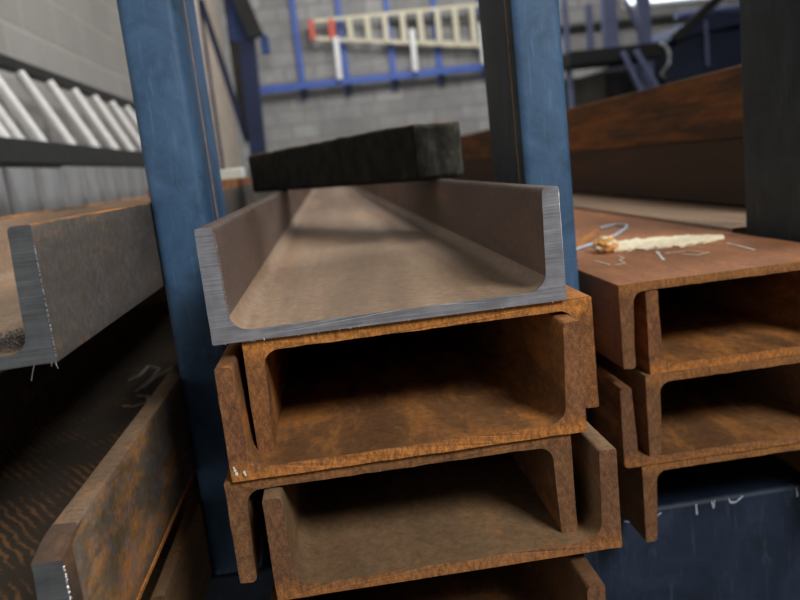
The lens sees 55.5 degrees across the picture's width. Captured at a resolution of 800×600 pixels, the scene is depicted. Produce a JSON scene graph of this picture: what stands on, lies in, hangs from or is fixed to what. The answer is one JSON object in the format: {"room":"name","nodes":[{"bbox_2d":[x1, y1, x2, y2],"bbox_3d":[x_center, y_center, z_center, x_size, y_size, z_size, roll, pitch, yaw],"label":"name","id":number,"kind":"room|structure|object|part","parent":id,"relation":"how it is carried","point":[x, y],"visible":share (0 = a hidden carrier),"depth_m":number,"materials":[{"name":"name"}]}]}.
{"room":"metal workshop","nodes":[
{"label":"metal workshop","id":0,"kind":"room"},
{"bbox_2d":[0,0,243,167],"bbox_3d":[-1.846,-1.968,3.558,0.200,5.400,16.000,-7,10,-4],"label":"wall","id":1,"kind":"structure","parent":0,"point":[81,41],"depth_m":3.85,"materials":[{"name":"white metal"}]},
{"bbox_2d":[0,166,147,216],"bbox_3d":[-1.426,0.110,3.087,0.030,1.390,5.700,-7,10,-4],"label":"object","id":2,"kind":"structure","parent":1,"relation":"attached to","point":[22,190],"depth_m":3.44,"materials":[{"name":"grey metal"}]},
{"bbox_2d":[194,0,239,169],"bbox_3d":[-2.203,-2.747,8.333,0.029,5.290,4.500,-7,10,-4],"label":"trim","id":3,"kind":"structure","parent":1,"relation":"attached to","point":[222,99],"depth_m":9.56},
{"bbox_3d":[-1.550,-0.889,5.157,0.360,0.087,0.020,-7,10,-4],"label":"wall hook","id":4,"kind":"object","parent":1,"relation":"attached to","visible":0},
{"bbox_2d":[0,53,144,167],"bbox_3d":[-1.332,-0.776,3.345,0.198,0.397,4.014,-7,10,-4],"label":"conveyor","id":5,"kind":"object","parent":4,"relation":"hanging from","point":[38,151],"visible":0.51,"depth_m":2.85,"materials":[{"name":"grey metal"}]},
{"bbox_3d":[-1.434,-0.936,3.308,0.032,0.048,4.014,-7,10,-4],"label":"rail","id":6,"kind":"part","parent":5,"relation":"part of","materials":[{"name":"metal"}]},
{"bbox_3d":[-1.234,-0.630,3.380,0.036,0.077,4.014,-7,10,-4],"label":"rail","id":7,"kind":"part","parent":5,"relation":"part of","materials":[{"name":"black metal"}]},
{"bbox_3d":[-1.158,-0.222,1.233,0.360,0.087,0.020,-7,10,-4],"label":"wall hook","id":8,"kind":"object","parent":1,"relation":"attached to","visible":0},
{"bbox_2d":[0,104,62,167],"bbox_3d":[-1.239,-0.519,1.866,0.198,0.397,1.638,-7,10,-4],"label":"ladder","id":9,"kind":"object","parent":8,"relation":"hanging from","point":[6,121],"visible":0.29,"depth_m":2.42,"materials":[{"name":"silver metal"}]},
{"bbox_3d":[-1.141,-0.372,1.901,0.036,0.077,1.638,-7,10,-4],"label":"rail","id":10,"kind":"part","parent":9,"relation":"part of","materials":[{"name":"grey metal"}]},
{"bbox_2d":[197,0,270,169],"bbox_3d":[-1.568,-1.821,7.741,0.680,3.574,0.345,-7,10,-4],"label":"wall column","id":11,"kind":"structure","parent":0,"point":[243,27],"depth_m":7.61,"materials":[{"name":"blue metal"}]},
{"bbox_3d":[-1.617,-3.062,7.421,0.432,1.021,0.140,-7,10,-4],"label":"arm","id":12,"kind":"part","parent":11,"relation":"part of"},
{"bbox_3d":[-1.435,-1.329,7.785,0.270,2.566,0.100,-7,10,-4],"label":"post","id":13,"kind":"part","parent":11,"relation":"part of","materials":[{"name":"blue metal"}]},
{"bbox_2d":[220,0,738,177],"bbox_3d":[1.512,-3.852,11.830,8.600,5.400,0.200,-7,10,-4],"label":"wall","id":14,"kind":"structure","parent":0,"point":[290,120],"depth_m":11.62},
{"bbox_2d":[260,0,484,98],"bbox_3d":[-0.486,-4.633,11.197,3.850,3.000,0.340,-7,10,-4],"label":"wall rail","id":15,"kind":"object","parent":14,"relation":"attached to","point":[439,71],"visible":0.76,"depth_m":11.38,"materials":[{"name":"blue metal"}]},
{"bbox_3d":[-0.335,-3.334,11.407,3.850,0.100,0.080,-7,10,-4],"label":"rail","id":16,"kind":"part","parent":15,"relation":"part of","materials":[{"name":"blue metal"}]},
{"bbox_2d":[308,3,479,47],"bbox_3d":[0.171,-3.958,11.341,2.994,0.699,0.180,-7,10,-4],"label":"step ladder","id":17,"kind":"object","parent":15,"relation":"hanging from","point":[456,43],"visible":0.74,"depth_m":11.27,"materials":[{"name":"beige metal"}]},
{"bbox_3d":[0.128,-4.269,11.254,2.900,0.050,0.050,-7,10,-4],"label":"rail","id":18,"kind":"part","parent":17,"relation":"part of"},
{"bbox_3d":[0.178,-3.834,11.333,2.906,0.459,0.050,-7,10,-4],"label":"rail","id":19,"kind":"part","parent":17,"relation":"part of","materials":[{"name":"white metal"}]},
{"bbox_3d":[0.636,-4.228,11.413,1.802,0.160,0.040,-7,10,-4],"label":"rail","id":20,"kind":"part","parent":17,"relation":"part of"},
{"bbox_3d":[0.676,-3.886,11.475,1.805,0.264,0.040,-7,10,-4],"label":"rail","id":21,"kind":"part","parent":17,"relation":"part of","materials":[{"name":"white metal"}]},
{"bbox_2d":[560,14,688,33],"bbox_3d":[3.728,-4.327,11.808,3.500,0.114,0.120,-7,10,-4],"label":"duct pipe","id":22,"kind":"object","parent":14,"relation":"attached to","point":[663,18],"visible":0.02,"depth_m":11.76,"materials":[{"name":"metal"}]},
{"bbox_2d":[622,0,708,9],"bbox_3d":[4.389,-5.106,11.764,2.000,0.970,0.074,-7,10,-4],"label":"window","id":23,"kind":"structure","parent":14,"relation":"in","point":[653,3],"depth_m":11.80,"materials":[{"name":"white glass"}]},
{"bbox_3d":[4.392,-5.101,11.738,1.880,0.850,0.020,-7,10,-4],"label":"pane","id":24,"kind":"part","parent":23,"relation":"part of","materials":[{"name":"white glass"}]},
{"bbox_3d":[2.556,0.176,4.465,8.700,0.100,16.200,-7,10,-4],"label":"floor","id":25,"kind":"structure","parent":0,"visible":0},
{"bbox_2d":[116,0,799,599],"bbox_3d":[-0.014,-0.544,1.033,1.970,3.100,0.389,-7,10,-4],"label":"storage rack","id":26,"kind":"object","parent":25,"relation":"on","point":[729,529],"visible":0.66,"depth_m":0.97,"materials":[{"name":"blue metal"}]},
{"bbox_2d":[0,303,194,599],"bbox_3d":[-0.663,-0.258,3.448,0.302,0.118,6.001,-7,10,-4],"label":"channel","id":27,"kind":"object","parent":26,"relation":"attached to","point":[97,462],"visible":0.59,"depth_m":0.87,"materials":[{"name":"brown metal"}]},
{"bbox_2d":[0,184,278,380],"bbox_3d":[-0.693,-0.479,3.469,0.301,0.111,6.001,-7,10,-4],"label":"channel","id":28,"kind":"object","parent":27,"relation":"on","point":[67,274],"visible":0.69,"depth_m":0.65,"materials":[{"name":"grey metal"}]},
{"bbox_2d":[0,325,24,352],"bbox_3d":[-0.359,0.028,0.626,0.175,0.010,0.186,-7,10,-4],"label":"metal filings","id":29,"kind":"object","parent":28,"relation":"on","point":[8,342],"visible":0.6,"depth_m":0.56,"materials":[{"name":"grey metal"}]},
{"bbox_2d":[147,177,251,197],"bbox_3d":[-0.493,-0.313,2.058,0.164,0.019,0.960,-7,10,-4],"label":"steel plate","id":30,"kind":"object","parent":28,"relation":"on","point":[226,183],"visible":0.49,"depth_m":1.75,"materials":[{"name":"metal"}]},
{"bbox_2d":[220,167,245,179],"bbox_3d":[-0.478,-0.359,2.164,0.070,0.030,0.060,-7,10,-4],"label":"block","id":31,"kind":"object","parent":30,"relation":"on","point":[233,173],"visible":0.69,"depth_m":2.13,"materials":[{"name":"paint"}]},
{"bbox_2d":[135,285,167,306],"bbox_3d":[-0.492,-0.055,1.572,0.285,0.113,0.100,-7,10,-4],"label":"bearer","id":32,"kind":"object","parent":27,"relation":"on","point":[159,297],"visible":0.02,"depth_m":1.53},
{"bbox_2d":[140,485,212,599],"bbox_3d":[-0.667,-0.144,3.680,0.301,0.101,6.000,-7,10,-4],"label":"channel","id":33,"kind":"object","parent":26,"relation":"on","point":[183,568],"visible":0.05,"depth_m":0.89,"materials":[{"name":"brown metal"}]},
{"bbox_3d":[-0.412,0.235,1.038,0.285,0.039,0.120,-7,10,-4],"label":"bearer","id":34,"kind":"object","parent":33,"relation":"on","visible":0},
{"bbox_2d":[136,466,195,599],"bbox_3d":[-0.484,-0.138,3.016,0.044,0.005,4.940,-7,10,-4],"label":"bar","id":35,"kind":"object","parent":34,"relation":"on","point":[148,575],"visible":0.02,"depth_m":0.76,"materials":[{"name":"brown metal"}]},
{"bbox_3d":[-0.349,-0.836,0.844,0.064,2.387,0.178,-7,10,-4],"label":"post","id":36,"kind":"part","parent":26,"relation":"part of","materials":[{"name":"blue metal"}]},
{"bbox_3d":[0.089,-0.892,0.878,0.060,2.387,0.178,-7,10,-4],"label":"post","id":37,"kind":"part","parent":26,"relation":"part of","materials":[{"name":"blue metal"}]},
{"bbox_2d":[572,192,746,234],"bbox_3d":[0.468,-0.502,3.687,0.360,0.107,5.000,-7,10,-4],"label":"channel","id":38,"kind":"object","parent":26,"relation":"on","point":[728,218],"visible":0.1,"depth_m":1.59,"materials":[{"name":"brown metal"}]},
{"bbox_2d":[441,138,745,206],"bbox_3d":[0.554,-0.588,3.421,0.185,0.130,4.400,-7,10,-4],"label":"steel beam","id":39,"kind":"structure","parent":38,"relation":"on","point":[711,172],"depth_m":1.80,"materials":[{"name":"brown metal"}]},
{"bbox_2d":[461,65,743,159],"bbox_3d":[0.559,-0.684,3.201,0.185,0.136,4.000,-7,10,-4],"label":"steel beam","id":40,"kind":"structure","parent":39,"relation":"on","point":[709,106],"depth_m":1.78,"materials":[{"name":"brown metal"}]},
{"bbox_3d":[0.481,-0.950,0.952,0.060,2.387,0.180,-7,10,-4],"label":"post","id":41,"kind":"part","parent":26,"relation":"part of","materials":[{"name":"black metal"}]},
{"bbox_2d":[564,75,605,108],"bbox_3d":[1.774,-1.293,7.704,0.530,1.800,0.600,-7,10,-4],"label":"storage box","id":42,"kind":"object","parent":25,"relation":"on","point":[590,89],"visible":0.22,"depth_m":7.28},
{"bbox_2d":[584,69,635,98],"bbox_3d":[2.221,-1.434,8.031,0.400,1.860,0.600,-7,10,-4],"label":"storage box","id":43,"kind":"object","parent":25,"relation":"on","point":[620,82],"visible":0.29,"depth_m":7.60,"materials":[{"name":"black plastic"}]},
{"bbox_2d":[561,0,663,108],"bbox_3d":[1.939,-2.111,7.036,0.860,3.600,0.570,-7,10,-4],"label":"platform","id":44,"kind":"object","parent":25,"relation":"on","point":[643,53],"visible":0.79,"depth_m":6.87,"materials":[{"name":"metal"}]},
{"bbox_3d":[1.569,-2.070,7.042,0.045,3.600,0.050,-7,10,-4],"label":"post","id":45,"kind":"part","parent":44,"relation":"part of","materials":[{"name":"blue metal"}]},
{"bbox_3d":[1.741,-2.499,6.986,0.055,0.420,0.050,-7,10,-4],"label":"post","id":46,"kind":"part","parent":44,"relation":"part of","materials":[{"name":"metal"}]},
{"bbox_3d":[1.838,-3.079,6.796,0.125,1.600,0.080,-7,10,-4],"label":"post","id":47,"kind":"part","parent":44,"relation":"part of","materials":[{"name":"blue metal"}]},
{"bbox_2d":[563,42,663,70],"bbox_3d":[1.920,-2.249,7.047,0.860,0.120,0.500,-7,10,-4],"label":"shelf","id":48,"kind":"object","parent":44,"relation":"attached to","point":[609,55],"depth_m":6.81,"materials":[{"name":"black metal"}]},
{"bbox_3d":[2.267,-2.142,6.998,0.110,3.600,0.080,-7,10,-4],"label":"post","id":49,"kind":"part","parent":44,"relation":"part of","materials":[{"name":"blue metal"}]},
{"bbox_2d":[599,0,740,90],"bbox_3d":[3.191,-1.862,7.833,1.807,2.549,1.835,-7,10,-4],"label":"machine","id":50,"kind":"object","parent":25,"relation":"on","point":[709,41],"visible":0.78,"depth_m":7.03,"materials":[{"name":"blue metal"}]},
{"bbox_3d":[2.403,-2.179,6.891,0.098,0.301,0.286,-4,11,16],"label":"handle","id":51,"kind":"part","parent":50,"relation":"part of","materials":[{"name":"white metal"}]},
{"bbox_2d":[599,11,739,68],"bbox_3d":[3.138,-2.694,7.781,1.705,0.253,1.650,-7,10,-4],"label":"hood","id":52,"kind":"object","parent":50,"relation":"attached to","point":[717,27],"depth_m":6.99,"materials":[{"name":"blue metal"}]},
{"bbox_3d":[-0.115,0.063,4.484,2.150,0.713,0.200,-7,10,-4],"label":"storage rack","id":53,"kind":"object","parent":25,"relation":"on","visible":0},
{"bbox_2d":[617,443,799,541],"bbox_3d":[0.141,-0.271,3.872,0.286,0.101,6.000,-7,10,-4],"label":"channel","id":54,"kind":"object","parent":53,"relation":"on","point":[637,485],"visible":0.21,"depth_m":0.92,"materials":[{"name":"brown metal"}]},
{"bbox_2d":[588,364,799,467],"bbox_3d":[0.117,-0.367,3.851,0.303,0.101,6.001,-7,10,-4],"label":"channel","id":55,"kind":"object","parent":54,"relation":"on","point":[703,416],"visible":0.26,"depth_m":0.96,"materials":[{"name":"brown metal"}]},
{"bbox_2d":[595,350,799,455],"bbox_3d":[0.122,-0.378,3.850,0.250,0.100,6.001,-7,10,-4],"label":"channel","id":56,"kind":"object","parent":55,"relation":"on","point":[779,377],"visible":0.25,"depth_m":0.91,"materials":[{"name":"brown metal"}]},
{"bbox_2d":[633,270,799,373],"bbox_3d":[0.117,-0.477,3.836,0.251,0.102,6.001,-7,10,-4],"label":"channel","id":57,"kind":"object","parent":56,"relation":"on","point":[690,326],"visible":0.3,"depth_m":1.00,"materials":[{"name":"brown metal"}]},
{"bbox_2d":[574,209,799,368],"bbox_3d":[0.111,-0.487,3.832,0.304,0.102,6.000,-7,10,-4],"label":"channel","id":58,"kind":"object","parent":57,"relation":"on","point":[612,280],"visible":0.43,"depth_m":0.96,"materials":[{"name":"brown metal"}]},
{"bbox_2d":[576,224,627,250],"bbox_3d":[0.346,-0.108,1.292,0.056,0.005,0.340,-2,11,24],"label":"strap","id":59,"kind":"object","parent":58,"relation":"on","point":[625,226],"visible":0.8,"depth_m":1.33,"materials":[{"name":"grey plastic"}]},
{"bbox_2d":[591,236,618,252],"bbox_3d":[0.305,-0.084,1.129,0.039,0.025,0.040,-7,10,-4],"label":"paper wad","id":60,"kind":"object","parent":58,"relation":"on","point":[603,244],"visible":1,"depth_m":1.12,"materials":[{"name":"orange paper"}]},
{"bbox_2d":[613,234,724,251],"bbox_3d":[0.398,-0.089,1.154,0.174,0.006,0.123,-4,10,13],"label":"wood splinter","id":61,"kind":"object","parent":58,"relation":"on","point":[683,240],"visible":0.81,"depth_m":1.13,"materials":[{"name":"beige wood"}]},
{"bbox_3d":[-0.336,-0.286,4.413,0.270,0.044,0.120,-7,10,-4],"label":"bearer","id":62,"kind":"object","parent":53,"relation":"on","visible":0},
{"bbox_2d":[271,553,605,599],"bbox_3d":[-0.259,-0.208,3.555,0.274,0.090,6.000,-7,10,-4],"label":"channel","id":63,"kind":"object","parent":62,"relation":"on","point":[570,577],"visible":0.04,"depth_m":0.77,"materials":[{"name":"brown metal"}]},
{"bbox_3d":[-0.279,-0.253,3.761,0.236,0.090,6.000,-7,10,-4],"label":"channel","id":64,"kind":"object","parent":63,"relation":"on","visible":0},
{"bbox_2d":[262,421,622,599],"bbox_3d":[-0.255,-0.314,3.573,0.295,0.090,6.001,-7,10,-4],"label":"channel","id":65,"kind":"object","parent":64,"relation":"on","point":[364,530],"visible":0.42,"depth_m":0.68,"materials":[{"name":"brown metal"}]},
{"bbox_2d":[224,434,577,582],"bbox_3d":[-0.289,-0.324,3.588,0.294,0.092,6.001,-7,10,-4],"label":"channel","id":66,"kind":"object","parent":65,"relation":"on","point":[546,462],"visible":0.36,"depth_m":0.65,"materials":[{"name":"brown metal"}]},
{"bbox_2d":[214,311,586,481],"bbox_3d":[-0.289,-0.416,3.568,0.300,0.097,6.001,-7,10,-4],"label":"channel","id":67,"kind":"object","parent":66,"relation":"on","point":[356,401],"visible":0.47,"depth_m":0.71,"materials":[{"name":"brown metal"}]},
{"bbox_2d":[242,285,598,453],"bbox_3d":[-0.272,-0.435,3.594,0.301,0.101,6.001,-7,10,-4],"label":"channel","id":68,"kind":"object","parent":67,"relation":"on","point":[267,362],"visible":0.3,"depth_m":0.65,"materials":[{"name":"brown metal"}]},
{"bbox_2d":[194,179,566,345],"bbox_3d":[-0.306,-0.527,3.571,0.300,0.098,6.001,-7,10,-4],"label":"channel","id":69,"kind":"object","parent":68,"relation":"on","point":[303,261],"visible":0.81,"depth_m":0.81,"materials":[{"name":"grey metal"}]},
{"bbox_2d":[248,121,463,192],"bbox_3d":[-0.137,-0.283,1.574,0.092,0.094,0.804,-12,12,-29],"label":"block","id":70,"kind":"object","parent":69,"relation":"on","point":[414,152],"visible":1,"depth_m":1.35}
]}

